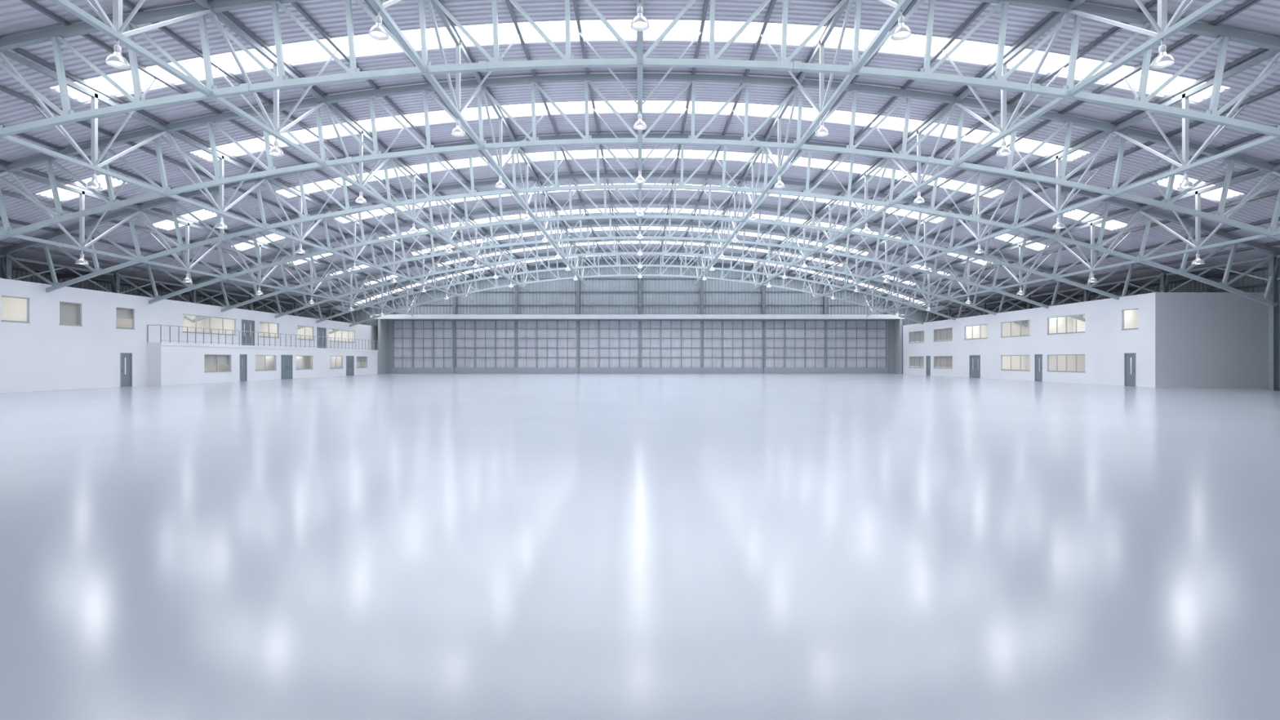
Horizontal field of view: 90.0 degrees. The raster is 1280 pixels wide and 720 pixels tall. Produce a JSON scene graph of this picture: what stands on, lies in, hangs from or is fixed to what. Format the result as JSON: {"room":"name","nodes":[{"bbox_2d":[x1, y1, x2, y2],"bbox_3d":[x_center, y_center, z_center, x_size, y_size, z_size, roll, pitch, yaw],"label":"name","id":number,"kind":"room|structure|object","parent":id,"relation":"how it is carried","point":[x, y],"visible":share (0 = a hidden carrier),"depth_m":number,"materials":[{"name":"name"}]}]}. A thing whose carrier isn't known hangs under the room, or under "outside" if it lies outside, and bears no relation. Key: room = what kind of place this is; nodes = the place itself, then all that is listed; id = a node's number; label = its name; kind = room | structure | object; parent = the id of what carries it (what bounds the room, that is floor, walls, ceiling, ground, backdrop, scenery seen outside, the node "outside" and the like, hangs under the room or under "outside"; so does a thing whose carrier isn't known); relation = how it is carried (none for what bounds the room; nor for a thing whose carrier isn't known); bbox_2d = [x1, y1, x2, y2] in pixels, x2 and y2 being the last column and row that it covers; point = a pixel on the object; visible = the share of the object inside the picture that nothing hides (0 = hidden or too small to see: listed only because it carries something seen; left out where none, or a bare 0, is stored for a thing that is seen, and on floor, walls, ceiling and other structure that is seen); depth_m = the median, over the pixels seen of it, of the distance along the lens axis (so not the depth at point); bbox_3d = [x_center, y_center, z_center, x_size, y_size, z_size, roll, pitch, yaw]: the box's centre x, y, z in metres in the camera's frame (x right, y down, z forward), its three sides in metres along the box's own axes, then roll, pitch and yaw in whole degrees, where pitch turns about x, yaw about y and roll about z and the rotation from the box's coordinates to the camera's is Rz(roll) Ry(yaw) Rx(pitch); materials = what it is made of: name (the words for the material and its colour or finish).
{"room":"aircraft hangar","nodes":[
{"label":"aircraft hangar","id":0,"kind":"room"},
{"bbox_2d":[11,269,325,319],"bbox_3d":[-38.030,-1.994,31.250,0.060,7.288,92.500,0,0,0],"label":"wall","id":1,"kind":"structure","parent":0,"point":[85,284],"depth_m":47.69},
{"bbox_2d":[0,373,1279,719],"bbox_3d":[0.000,1.800,31.450,76.600,0.300,92.900,0,0,0],"label":"floor","id":2,"kind":"structure","parent":0,"point":[374,546],"depth_m":5.74,"materials":[{"name":"concrete"}]},
{"bbox_2d":[0,278,377,393],"bbox_3d":[-34.350,-1.210,31.150,7.000,5.720,92.300,0,0,0],"label":"office block","id":3,"kind":"object","parent":2,"relation":"on","point":[41,354],"visible":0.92,"depth_m":41.04,"materials":[{"name":"white paint"}]},
{"bbox_2d":[0,253,11,279],"bbox_3d":[-34.000,-4.869,34.320,0.340,1.578,0.280,0,0,0],"label":"steel column","id":4,"kind":"structure","parent":3,"relation":"on","point":[8,263],"depth_m":34.25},
{"bbox_2d":[0,295,30,323],"bbox_3d":[-31.850,-2.565,32.610,0.140,1.310,1.520,0,0,0],"label":"window","id":5,"kind":"structure","parent":3,"relation":"attached to","point":[27,299],"depth_m":33.15,"materials":[{"name":"grey"}]},
{"bbox_2d":[59,301,82,326],"bbox_3d":[-31.915,-2.615,35.770,0.270,1.410,1.600,0,0,0],"label":"window","id":6,"kind":"structure","parent":3,"relation":"attached to","point":[68,312],"depth_m":35.92,"materials":[{"name":"grey"}]},
{"bbox_2d":[111,272,119,293],"bbox_3d":[-34.000,-4.869,41.480,0.340,1.578,0.280,0,0,0],"label":"steel column","id":7,"kind":"structure","parent":3,"relation":"on","point":[117,278],"depth_m":41.46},
{"bbox_2d":[115,306,135,329],"bbox_3d":[-31.915,-2.615,39.565,0.270,1.410,1.610,0,0,0],"label":"window","id":8,"kind":"structure","parent":3,"relation":"attached to","point":[121,313],"depth_m":39.79,"materials":[{"name":"grey"}]},
{"bbox_2d":[120,352,132,386],"bbox_3d":[-31.845,0.600,39.615,0.150,2.100,0.910,0,0,0],"label":"door","id":9,"kind":"structure","parent":3,"relation":"attached to","point":[126,380],"depth_m":39.68,"materials":[{"name":"grey paint"}]},
{"bbox_2d":[189,288,195,302],"bbox_3d":[-34.000,-4.869,48.640,0.340,1.578,0.280,0,0,0],"label":"steel column","id":10,"kind":"structure","parent":3,"relation":"on","point":[193,291],"depth_m":48.62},
{"bbox_2d":[204,354,230,372],"bbox_3d":[-31.015,0.195,46.900,0.270,1.390,3.200,0,0,0],"label":"window","id":11,"kind":"structure","parent":3,"relation":"attached to","point":[209,359],"depth_m":46.92,"materials":[{"name":"grey"}]},
{"bbox_2d":[240,354,247,381],"bbox_3d":[-30.945,0.600,49.850,0.150,2.100,0.900,0,0,0],"label":"door","id":12,"kind":"structure","parent":3,"relation":"attached to","point":[243,357],"depth_m":49.94,"materials":[{"name":"grey paint"}]},
{"bbox_2d":[241,319,254,345],"bbox_3d":[-31.845,-2.200,51.935,0.150,2.100,1.730,0,0,0],"label":"door","id":13,"kind":"structure","parent":3,"relation":"attached to","point":[249,324],"depth_m":51.99,"materials":[{"name":"grey paint"}]},
{"bbox_2d":[255,355,276,371],"bbox_3d":[-30.950,0.245,52.900,0.140,1.290,3.040,0,0,0],"label":"window","id":14,"kind":"structure","parent":3,"relation":"attached to","point":[255,355],"depth_m":52.91,"materials":[{"name":"grey"}]},
{"bbox_2d":[259,321,278,337],"bbox_3d":[-31.850,-2.565,54.950,0.140,1.310,2.940,0,0,0],"label":"window","id":15,"kind":"structure","parent":3,"relation":"attached to","point":[268,336],"depth_m":54.96,"materials":[{"name":"grey"}]},
{"bbox_2d":[280,355,293,378],"bbox_3d":[-30.945,0.600,56.000,0.150,2.100,1.800,0,0,0],"label":"door","id":16,"kind":"structure","parent":3,"relation":"attached to","point":[287,373],"depth_m":56.07,"materials":[{"name":"grey paint"}]},
{"bbox_2d":[316,327,326,348],"bbox_3d":[-31.845,-2.200,63.900,0.150,2.100,1.800,0,0,0],"label":"door","id":17,"kind":"structure","parent":3,"relation":"attached to","point":[322,331],"depth_m":63.98,"materials":[{"name":"grey paint"}]},
{"bbox_2d":[328,328,355,342],"bbox_3d":[-31.850,-2.565,68.450,0.140,1.310,6.140,0,0,0],"label":"window","id":18,"kind":"structure","parent":3,"relation":"attached to","point":[331,329],"depth_m":68.48,"materials":[{"name":"grey"}]},
{"bbox_2d":[346,355,354,375],"bbox_3d":[-30.945,0.600,68.200,0.150,2.100,1.800,0,0,0],"label":"door","id":19,"kind":"structure","parent":3,"relation":"attached to","point":[349,359],"depth_m":68.25,"materials":[{"name":"grey paint"}]},
{"bbox_2d":[356,356,368,368],"bbox_3d":[-31.015,0.195,71.200,0.270,1.390,3.000,0,0,0],"label":"window","id":20,"kind":"structure","parent":3,"relation":"attached to","point":[361,359],"depth_m":71.31,"materials":[{"name":"grey"}]},
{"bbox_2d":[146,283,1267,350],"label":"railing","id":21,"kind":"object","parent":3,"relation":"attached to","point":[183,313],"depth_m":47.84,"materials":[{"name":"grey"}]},
{"bbox_2d":[370,314,905,373],"bbox_3d":[-0.200,-1.855,76.360,63.000,7.010,2.080,0,0,0],"label":"door frame","id":22,"kind":"structure","parent":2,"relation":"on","point":[384,322],"depth_m":75.32,"materials":[{"name":"grey paint"}]},
{"bbox_2d":[902,292,1268,387],"bbox_3d":[34.425,-1.210,57.900,6.850,5.720,38.800,0,0,0],"label":"office block","id":23,"kind":"object","parent":2,"relation":"on","point":[1181,340],"visible":0.98,"depth_m":41.51,"materials":[{"name":"white paint"}]},
{"bbox_2d":[908,330,924,343],"bbox_3d":[31.115,-2.615,71.800,0.270,1.410,4.200,0,0,0],"label":"window","id":24,"kind":"structure","parent":23,"relation":"attached to","point":[916,336],"depth_m":72.17,"materials":[{"name":"grey"}]},
{"bbox_2d":[909,356,924,368],"bbox_3d":[31.115,0.195,71.850,0.270,1.390,4.100,0,0,0],"label":"window","id":25,"kind":"structure","parent":23,"relation":"attached to","point":[915,361],"depth_m":72.17,"materials":[{"name":"grey"}]},
{"bbox_2d":[925,355,930,375],"bbox_3d":[31.045,0.600,68.800,0.150,2.100,1.000,0,0,0],"label":"door","id":26,"kind":"structure","parent":23,"relation":"attached to","point":[927,357],"depth_m":68.88,"materials":[{"name":"grey paint"}]},
{"bbox_2d":[933,327,952,342],"bbox_3d":[31.115,-2.615,65.550,0.270,1.410,4.300,0,0,0],"label":"window","id":27,"kind":"structure","parent":23,"relation":"attached to","point":[946,334],"depth_m":65.78,"materials":[{"name":"grey"}]},
{"bbox_2d":[933,355,952,368],"bbox_3d":[31.115,0.195,65.550,0.270,1.390,4.300,0,0,0],"label":"window","id":28,"kind":"structure","parent":23,"relation":"attached to","point":[941,362],"depth_m":65.78,"materials":[{"name":"grey"}]},
{"bbox_2d":[968,355,980,377],"bbox_3d":[31.045,0.600,59.250,0.150,2.100,1.900,0,0,0],"label":"door","id":29,"kind":"structure","parent":23,"relation":"attached to","point":[974,360],"depth_m":59.26,"materials":[{"name":"grey paint"}]},
{"bbox_2d":[964,324,987,340],"bbox_3d":[31.050,-2.565,59.150,0.140,1.310,4.140,0,0,0],"label":"window","id":30,"kind":"structure","parent":23,"relation":"attached to","point":[983,324],"depth_m":59.60,"materials":[{"name":"grey"}]},
{"bbox_2d":[1000,355,1030,371],"bbox_3d":[31.050,0.245,52.950,0.140,1.290,4.140,0,0,0],"label":"window","id":31,"kind":"structure","parent":23,"relation":"attached to","point":[1002,355],"depth_m":53.32,"materials":[{"name":"grey"}]},
{"bbox_2d":[1000,320,1030,337],"bbox_3d":[31.050,-2.565,52.950,0.140,1.310,4.140,0,0,0],"label":"window","id":32,"kind":"structure","parent":23,"relation":"attached to","point":[1022,320],"depth_m":53.16,"materials":[{"name":"grey"}]},
{"bbox_2d":[1034,354,1042,381],"bbox_3d":[31.045,0.600,49.775,0.150,2.100,0.950,0,0,0],"label":"door","id":33,"kind":"structure","parent":23,"relation":"attached to","point":[1037,357],"depth_m":49.84,"materials":[{"name":"grey paint"}]},
{"bbox_2d":[1048,314,1084,334],"bbox_3d":[31.050,-2.565,46.655,0.140,1.310,4.230,0,0,0],"label":"window","id":34,"kind":"structure","parent":23,"relation":"attached to","point":[1066,332],"depth_m":46.78,"materials":[{"name":"grey"}]},
{"bbox_2d":[1048,354,1085,373],"bbox_3d":[31.050,0.245,46.655,0.140,1.290,4.230,0,0,0],"label":"window","id":35,"kind":"structure","parent":23,"relation":"attached to","point":[1056,371],"depth_m":46.90,"materials":[{"name":"grey"}]},
{"bbox_2d":[1084,288,1090,301],"bbox_3d":[34.000,-4.869,48.640,0.340,1.578,0.280,0,0,0],"label":"steel column","id":36,"kind":"structure","parent":23,"relation":"on","point":[1086,291],"depth_m":48.62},
{"bbox_2d":[1120,308,1138,330],"bbox_3d":[31.050,-2.565,40.500,0.140,1.310,1.440,0,0,0],"label":"window","id":37,"kind":"structure","parent":23,"relation":"attached to","point":[1132,308],"depth_m":41.09,"materials":[{"name":"grey"}]},
{"bbox_2d":[1124,352,1136,386],"bbox_3d":[31.045,0.600,40.475,0.150,2.100,0.950,0,0,0],"label":"door","id":38,"kind":"structure","parent":23,"relation":"attached to","point":[1130,380],"depth_m":40.54,"materials":[{"name":"grey paint"}]},
{"bbox_2d":[1160,272,1168,292],"bbox_3d":[34.000,-4.869,41.480,0.340,1.578,0.280,0,0,0],"label":"steel column","id":39,"kind":"structure","parent":23,"relation":"on","point":[1162,278],"depth_m":41.46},
{"bbox_2d":[1262,253,1279,391],"bbox_3d":[34.000,-2.004,34.320,0.600,7.308,0.600,0,0,0],"label":"steel column","id":40,"kind":"structure","parent":2,"relation":"on","point":[1274,295],"depth_m":34.29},
{"bbox_3d":[0.000,1.637,76.600,59.800,0.025,1.000,0,0,0],"label":"door track","id":41,"kind":"object","parent":2,"relation":"on","visible":0},
{"bbox_2d":[391,319,453,373],"bbox_3d":[-26.075,-1.623,76.933,7.450,6.495,0.255,0,0,0],"label":"door leaf","id":42,"kind":"structure","parent":41,"relation":"on","point":[419,346],"depth_m":77.01,"materials":[{"name":"grey"}]},
{"bbox_2d":[453,319,515,373],"bbox_3d":[-18.625,-1.623,77.093,7.450,6.495,0.255,0,0,0],"label":"door leaf","id":43,"kind":"structure","parent":41,"relation":"on","point":[481,346],"depth_m":77.16,"materials":[{"name":"grey"}]},
{"bbox_2d":[515,319,577,373],"bbox_3d":[-11.175,-1.623,76.933,7.450,6.495,0.255,0,0,0],"label":"door leaf","id":44,"kind":"structure","parent":41,"relation":"on","point":[543,346],"depth_m":77.01,"materials":[{"name":"grey"}]},
{"bbox_2d":[577,319,639,373],"bbox_3d":[-3.725,-1.623,77.093,7.450,6.495,0.255,0,0,0],"label":"door leaf","id":45,"kind":"structure","parent":41,"relation":"on","point":[605,346],"depth_m":77.16,"materials":[{"name":"grey"}]},
{"bbox_2d":[640,319,702,373],"bbox_3d":[3.725,-1.623,76.933,7.450,6.495,0.255,0,0,0],"label":"door leaf","id":46,"kind":"structure","parent":41,"relation":"on","point":[667,346],"depth_m":77.01,"materials":[{"name":"grey"}]},
{"bbox_2d":[702,319,764,373],"bbox_3d":[11.175,-1.623,77.093,7.450,6.495,0.255,0,0,0],"label":"door leaf","id":47,"kind":"structure","parent":41,"relation":"on","point":[729,346],"depth_m":77.16,"materials":[{"name":"grey"}]},
{"bbox_2d":[764,319,826,373],"bbox_3d":[18.625,-1.623,76.933,7.450,6.495,0.255,0,0,0],"label":"door leaf","id":48,"kind":"structure","parent":41,"relation":"on","point":[791,346],"depth_m":77.01,"materials":[{"name":"grey"}]},
{"bbox_2d":[826,319,887,373],"bbox_3d":[26.075,-1.623,77.093,7.450,6.495,0.255,0,0,0],"label":"door leaf","id":49,"kind":"structure","parent":41,"relation":"on","point":[853,346],"depth_m":77.16,"materials":[{"name":"grey"}]},
{"bbox_2d":[0,0,1279,313],"bbox_3d":[0.000,-8.979,31.330,76.400,6.722,92.660,0,0,0],"label":"roof trusses","id":50,"kind":"structure","parent":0,"point":[17,17],"depth_m":29.66,"materials":[{"name":"metal"}]},
{"bbox_2d":[0,0,1279,314],"bbox_3d":[0.028,-8.878,31.150,76.058,6.804,92.300,0,0,0],"label":"roof","id":51,"kind":"structure","parent":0,"point":[1153,3],"depth_m":30.41,"materials":[{"name":"metal"}]},
{"bbox_2d":[0,165,426,315],"bbox_3d":[-26.798,-7.059,31.064,4.513,3.598,91.928,0,0,0],"label":"truss","id":52,"kind":"object","parent":51,"relation":"attached to","point":[82,246],"visible":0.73,"depth_m":37.32,"materials":[{"name":"metal"}]},
{"bbox_2d":[75,250,88,264],"bbox_3d":[-26.800,-4.930,30.740,0.500,0.660,0.500,0,0,0],"label":"pendant lamp","id":53,"kind":"object","parent":52,"relation":"hanging from","point":[81,260],"visible":1,"depth_m":30.67,"materials":[{"name":"white"}]},
{"bbox_2d":[182,271,192,282],"bbox_3d":[-26.800,-4.930,37.900,0.500,0.660,0.500,0,0,0],"label":"pendant lamp","id":54,"kind":"object","parent":52,"relation":"hanging from","point":[187,279],"visible":1,"depth_m":37.83,"materials":[{"name":"white"}]},
{"bbox_2d":[0,49,484,302],"bbox_3d":[-20.098,-8.691,31.064,4.513,3.405,91.928,0,0,0],"label":"truss","id":55,"kind":"object","parent":51,"relation":"attached to","point":[92,164],"visible":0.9,"depth_m":28.31,"materials":[{"name":"metal"}]},
{"bbox_2d":[85,169,102,189],"bbox_3d":[-20.100,-6.658,23.580,0.500,0.660,0.500,0,0,0],"label":"pendant lamp","id":56,"kind":"object","parent":55,"relation":"hanging from","point":[93,184],"visible":1,"depth_m":23.52,"materials":[{"name":"white"}]},
{"bbox_2d":[215,214,227,229],"bbox_3d":[-20.100,-6.658,30.740,0.500,0.660,0.500,0,0,0],"label":"pendant lamp","id":57,"kind":"object","parent":55,"relation":"hanging from","point":[220,225],"visible":1,"depth_m":30.67,"materials":[{"name":"white"}]},
{"bbox_2d":[295,241,305,253],"bbox_3d":[-20.100,-6.658,37.900,0.500,0.660,0.500,0,0,0],"label":"pendant lamp","id":58,"kind":"object","parent":55,"relation":"hanging from","point":[300,251],"visible":1,"depth_m":37.83,"materials":[{"name":"white"}]},
{"bbox_2d":[49,0,542,291],"bbox_3d":[-13.399,-9.833,31.064,4.513,3.222,91.928,0,0,0],"label":"truss","id":59,"kind":"object","parent":51,"relation":"attached to","point":[114,30],"visible":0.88,"depth_m":23.51,"materials":[{"name":"metal"}]},
{"bbox_2d":[105,39,129,69],"bbox_3d":[-13.400,-7.892,16.420,0.500,0.660,0.500,0,0,0],"label":"pendant lamp","id":60,"kind":"object","parent":59,"relation":"hanging from","point":[116,60],"visible":1,"depth_m":16.38,"materials":[{"name":"white"}]},
{"bbox_2d":[268,136,284,156],"bbox_3d":[-13.400,-7.892,23.580,0.500,0.660,0.500,0,0,0],"label":"pendant lamp","id":61,"kind":"object","parent":59,"relation":"hanging from","point":[276,151],"visible":1,"depth_m":23.52,"materials":[{"name":"white"}]},
{"bbox_2d":[355,188,366,203],"bbox_3d":[-13.400,-7.892,30.740,0.500,0.660,0.500,0,0,0],"label":"pendant lamp","id":62,"kind":"object","parent":59,"relation":"hanging from","point":[361,199],"visible":1,"depth_m":30.68,"materials":[{"name":"white"}]},
{"bbox_2d":[408,221,417,232],"bbox_3d":[-13.400,-7.892,37.900,0.500,0.660,0.500,0,0,0],"label":"pendant lamp","id":63,"kind":"object","parent":59,"relation":"hanging from","point":[413,229],"visible":1,"depth_m":37.83,"materials":[{"name":"white"}]},
{"bbox_2d":[367,0,601,285],"bbox_3d":[-6.699,-10.487,31.064,4.513,3.047,91.928,0,0,0],"label":"truss","id":64,"kind":"object","parent":51,"relation":"attached to","point":[455,106],"visible":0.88,"depth_m":25.79,"materials":[{"name":"metal"}]},
{"bbox_2d":[368,9,389,40],"bbox_3d":[-6.700,-8.633,16.420,0.500,0.660,0.500,0,0,0],"label":"pendant lamp","id":65,"kind":"object","parent":64,"relation":"hanging from","point":[377,32],"visible":1,"depth_m":16.37,"materials":[{"name":"white"}]},
{"bbox_2d":[451,116,465,136],"bbox_3d":[-6.700,-8.633,23.580,0.500,0.660,0.500,0,0,0],"label":"pendant lamp","id":66,"kind":"object","parent":64,"relation":"hanging from","point":[457,131],"visible":1,"depth_m":23.52,"materials":[{"name":"white"}]},
{"bbox_2d":[495,173,506,188],"bbox_3d":[-6.700,-8.633,30.740,0.500,0.660,0.500,0,0,0],"label":"pendant lamp","id":67,"kind":"object","parent":64,"relation":"hanging from","point":[500,184],"visible":1,"depth_m":30.67,"materials":[{"name":"white"}]},
{"bbox_2d":[522,208,530,220],"bbox_3d":[-6.700,-8.633,37.900,0.500,0.660,0.500,0,0,0],"label":"pendant lamp","id":68,"kind":"object","parent":64,"relation":"hanging from","point":[526,217],"visible":1,"depth_m":37.83,"materials":[{"name":"white"}]},
{"bbox_2d":[35,19,1244,305],"bbox_3d":[0.000,-9.370,41.750,66.000,5.941,65.820,0,0,0],"label":"skylight panels","id":69,"kind":"object","parent":51,"relation":"attached to","point":[482,33],"visible":0.56,"depth_m":30.57,"materials":[{"name":"white"}]},
{"bbox_2d":[578,0,701,283],"bbox_3d":[0.000,-10.651,31.064,4.513,2.882,91.928,0,0,0],"label":"truss","id":70,"kind":"object","parent":51,"relation":"attached to","point":[639,33],"visible":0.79,"depth_m":26.21,"materials":[{"name":"metal"}]},
{"bbox_2d":[630,0,649,31],"bbox_3d":[0.000,-8.880,16.420,0.500,0.660,0.500,0,0,0],"label":"pendant lamp","id":71,"kind":"object","parent":70,"relation":"hanging from","point":[639,23],"visible":1,"depth_m":16.36,"materials":[{"name":"white"}]},
{"bbox_2d":[633,109,646,129],"bbox_3d":[0.000,-8.880,23.580,0.500,0.660,0.500,0,0,0],"label":"pendant lamp","id":72,"kind":"object","parent":70,"relation":"hanging from","point":[639,124],"visible":1,"depth_m":23.51,"materials":[{"name":"white"}]},
{"bbox_2d":[635,168,644,182],"bbox_3d":[0.000,-8.880,30.740,0.500,0.660,0.500,0,0,0],"label":"pendant lamp","id":73,"kind":"object","parent":70,"relation":"hanging from","point":[638,180],"visible":1,"depth_m":30.67,"materials":[{"name":"white"}]},
{"bbox_2d":[635,204,644,216],"bbox_3d":[0.000,-8.880,37.900,0.500,0.660,0.500,0,0,0],"label":"pendant lamp","id":74,"kind":"object","parent":70,"relation":"hanging from","point":[639,213],"visible":1,"depth_m":37.83,"materials":[{"name":"white"}]},
{"bbox_2d":[678,0,912,285],"bbox_3d":[6.699,-10.487,31.064,4.513,3.047,91.928,0,0,0],"label":"truss","id":75,"kind":"object","parent":51,"relation":"attached to","point":[824,106],"visible":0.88,"depth_m":25.79,"materials":[{"name":"metal"}]},
{"bbox_2d":[749,208,757,220],"bbox_3d":[6.700,-8.633,37.900,0.500,0.660,0.500,0,0,0],"label":"pendant lamp","id":76,"kind":"object","parent":75,"relation":"hanging from","point":[753,217],"visible":1,"depth_m":37.83,"materials":[{"name":"white"}]},
{"bbox_2d":[773,173,784,188],"bbox_3d":[6.700,-8.633,30.740,0.500,0.660,0.500,0,0,0],"label":"pendant lamp","id":77,"kind":"object","parent":75,"relation":"hanging from","point":[779,184],"visible":1,"depth_m":30.67,"materials":[{"name":"white"}]},
{"bbox_2d":[814,116,828,136],"bbox_3d":[6.700,-8.633,23.580,0.500,0.660,0.500,0,0,0],"label":"pendant lamp","id":78,"kind":"object","parent":75,"relation":"hanging from","point":[822,131],"visible":1,"depth_m":23.52,"materials":[{"name":"white"}]},
{"bbox_2d":[890,9,911,40],"bbox_3d":[6.700,-8.633,16.420,0.500,0.660,0.500,0,0,0],"label":"pendant lamp","id":79,"kind":"object","parent":75,"relation":"hanging from","point":[902,32],"visible":1,"depth_m":16.37,"materials":[{"name":"white"}]},
{"bbox_2d":[737,0,1230,291],"bbox_3d":[13.399,-9.833,31.064,4.513,3.222,91.928,0,0,0],"label":"truss","id":80,"kind":"object","parent":51,"relation":"attached to","point":[1165,30],"visible":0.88,"depth_m":23.51,"materials":[{"name":"metal"}]},
{"bbox_2d":[862,221,871,232],"bbox_3d":[13.400,-7.892,37.900,0.500,0.660,0.500,0,0,0],"label":"pendant lamp","id":81,"kind":"object","parent":80,"relation":"hanging from","point":[866,229],"visible":1,"depth_m":37.83,"materials":[{"name":"white"}]},
{"bbox_2d":[913,188,924,203],"bbox_3d":[13.400,-7.892,30.740,0.500,0.660,0.500,0,0,0],"label":"pendant lamp","id":82,"kind":"object","parent":80,"relation":"hanging from","point":[918,199],"visible":1,"depth_m":30.68,"materials":[{"name":"white"}]},
{"bbox_2d":[995,136,1011,156],"bbox_3d":[13.400,-7.892,23.580,0.500,0.660,0.500,0,0,0],"label":"pendant lamp","id":83,"kind":"object","parent":80,"relation":"hanging from","point":[1003,151],"visible":1,"depth_m":23.52,"materials":[{"name":"white"}]},
{"bbox_2d":[1150,39,1174,69],"bbox_3d":[13.400,-7.892,16.420,0.500,0.660,0.500,0,0,0],"label":"pendant lamp","id":84,"kind":"object","parent":80,"relation":"hanging from","point":[1163,60],"visible":1,"depth_m":16.38,"materials":[{"name":"white"}]},
{"bbox_2d":[795,49,1279,302],"bbox_3d":[20.098,-8.691,31.064,4.513,3.405,91.928,0,0,0],"label":"truss","id":85,"kind":"object","parent":51,"relation":"attached to","point":[1187,164],"visible":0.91,"depth_m":28.46,"materials":[{"name":"metal"}]},
{"bbox_2d":[974,241,984,253],"bbox_3d":[20.100,-6.658,37.900,0.500,0.660,0.500,0,0,0],"label":"pendant lamp","id":86,"kind":"object","parent":85,"relation":"hanging from","point":[979,251],"visible":1,"depth_m":37.83,"materials":[{"name":"white"}]},
{"bbox_2d":[1052,214,1064,229],"bbox_3d":[20.100,-6.658,30.740,0.500,0.660,0.500,0,0,0],"label":"pendant lamp","id":87,"kind":"object","parent":85,"relation":"hanging from","point":[1058,225],"visible":1,"depth_m":30.67,"materials":[{"name":"white"}]},
{"bbox_2d":[1177,169,1194,189],"bbox_3d":[20.100,-6.658,23.580,0.500,0.660,0.500,0,0,0],"label":"pendant lamp","id":88,"kind":"object","parent":85,"relation":"hanging from","point":[1185,184],"visible":1,"depth_m":23.52,"materials":[{"name":"white"}]},
{"bbox_2d":[853,165,1279,315],"bbox_3d":[26.798,-7.059,31.064,4.513,3.598,91.928,0,0,0],"label":"truss","id":89,"kind":"object","parent":51,"relation":"attached to","point":[1197,246],"visible":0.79,"depth_m":37.32,"materials":[{"name":"metal"}]},
{"bbox_2d":[1087,271,1097,282],"bbox_3d":[26.800,-4.930,37.900,0.500,0.660,0.500,0,0,0],"label":"pendant lamp","id":90,"kind":"object","parent":89,"relation":"hanging from","point":[1092,279],"visible":1,"depth_m":37.83,"materials":[{"name":"white"}]},
{"bbox_2d":[1191,250,1204,264],"bbox_3d":[26.800,-4.930,30.740,0.500,0.660,0.500,0,0,0],"label":"pendant lamp","id":91,"kind":"object","parent":89,"relation":"hanging from","point":[1197,260],"visible":1,"depth_m":30.67,"materials":[{"name":"white"}]},
{"bbox_2d":[325,258,954,350],"bbox_3d":[0.000,-5.315,77.500,76.000,13.930,0.100,0,0,0],"label":"wall","id":92,"kind":"structure","parent":0,"point":[566,285],"depth_m":77.50,"materials":[{"name":"metal"}]},
{"bbox_2d":[386,261,893,314],"bbox_3d":[0.000,-8.620,77.235,61.952,6.560,0.410,0,0,0],"label":"frame","id":93,"kind":"object","parent":92,"relation":"attached to","point":[516,291],"visible":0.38,"depth_m":77.33,"materials":[{"name":"grey paint"}]},
{"bbox_2d":[0,0,1279,137],"bbox_3d":[0.000,-7.484,20.000,76.024,9.272,0.220,0,0,0],"label":"roof truss","id":94,"kind":"object","parent":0,"point":[56,34],"depth_m":19.93,"materials":[{"name":"metal"}]},
{"bbox_2d":[0,73,1279,239],"bbox_3d":[0.000,-7.484,27.160,76.024,9.272,0.220,0,0,0],"label":"roof truss","id":95,"kind":"object","parent":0,"point":[113,203],"depth_m":27.09,"materials":[{"name":"metal"}]},
{"bbox_2d":[0,133,1279,306],"bbox_3d":[0.000,-7.484,34.320,76.024,9.272,0.220,0,0,0],"label":"roof truss","id":96,"kind":"object","parent":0,"point":[223,236],"depth_m":34.25,"materials":[{"name":"metal"}]},
{"bbox_2d":[56,172,1223,304],"bbox_3d":[0.000,-7.484,41.480,76.024,9.272,0.220,0,0,0],"label":"roof truss","id":97,"kind":"object","parent":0,"point":[570,216],"depth_m":41.41,"materials":[{"name":"metal"}]},
{"bbox_2d":[138,200,1141,322],"bbox_3d":[0.000,-7.484,48.640,76.024,9.272,0.220,0,0,0],"label":"roof truss","id":98,"kind":"object","parent":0,"point":[433,254],"depth_m":48.56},
{"bbox_2d":[203,220,1076,326],"bbox_3d":[0.000,-7.484,55.800,76.024,9.272,0.220,0,0,0],"label":"roof truss","id":99,"kind":"object","parent":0,"point":[512,260],"depth_m":55.71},
{"bbox_2d":[253,239,1026,329],"bbox_3d":[0.000,-7.484,62.960,76.024,9.272,0.220,0,0,0],"label":"roof truss","id":100,"kind":"object","parent":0,"point":[616,264],"depth_m":62.89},
{"bbox_2d":[297,248,982,333],"bbox_3d":[0.000,-7.484,70.120,76.024,9.272,0.220,0,0,0],"label":"roof truss","id":101,"kind":"object","parent":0,"point":[374,316],"depth_m":70.03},
{"bbox_2d":[954,269,1268,318],"bbox_3d":[38.030,-1.994,31.250,0.060,7.288,92.500,0,0,0],"label":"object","id":102,"kind":"structure","parent":0,"point":[1194,286],"depth_m":44.10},
{"bbox_3d":[-34.000,-4.869,-1.480,0.340,1.578,0.280,0,0,0],"label":"steel column","id":103,"kind":"structure","parent":0,"visible":0},
{"bbox_2d":[0,254,328,319],"bbox_3d":[-34.000,-4.920,30.740,0.120,1.315,78.387,0,0,0],"label":"eaves bracing","id":104,"kind":"object","parent":103,"relation":"attached to","point":[69,268],"visible":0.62,"depth_m":43.62,"materials":[{"name":"metal"}]},
{"bbox_3d":[34.000,-2.004,-8.640,0.600,7.308,0.600,0,0,0],"label":"steel column","id":105,"kind":"structure","parent":0,"visible":0},
{"bbox_2d":[951,254,1279,317],"bbox_3d":[34.000,-4.920,30.740,0.120,1.315,78.387,0,0,0],"label":"eaves bracing","id":106,"kind":"object","parent":105,"relation":"attached to","point":[1210,268],"visible":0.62,"depth_m":43.37,"materials":[{"name":"metal"}]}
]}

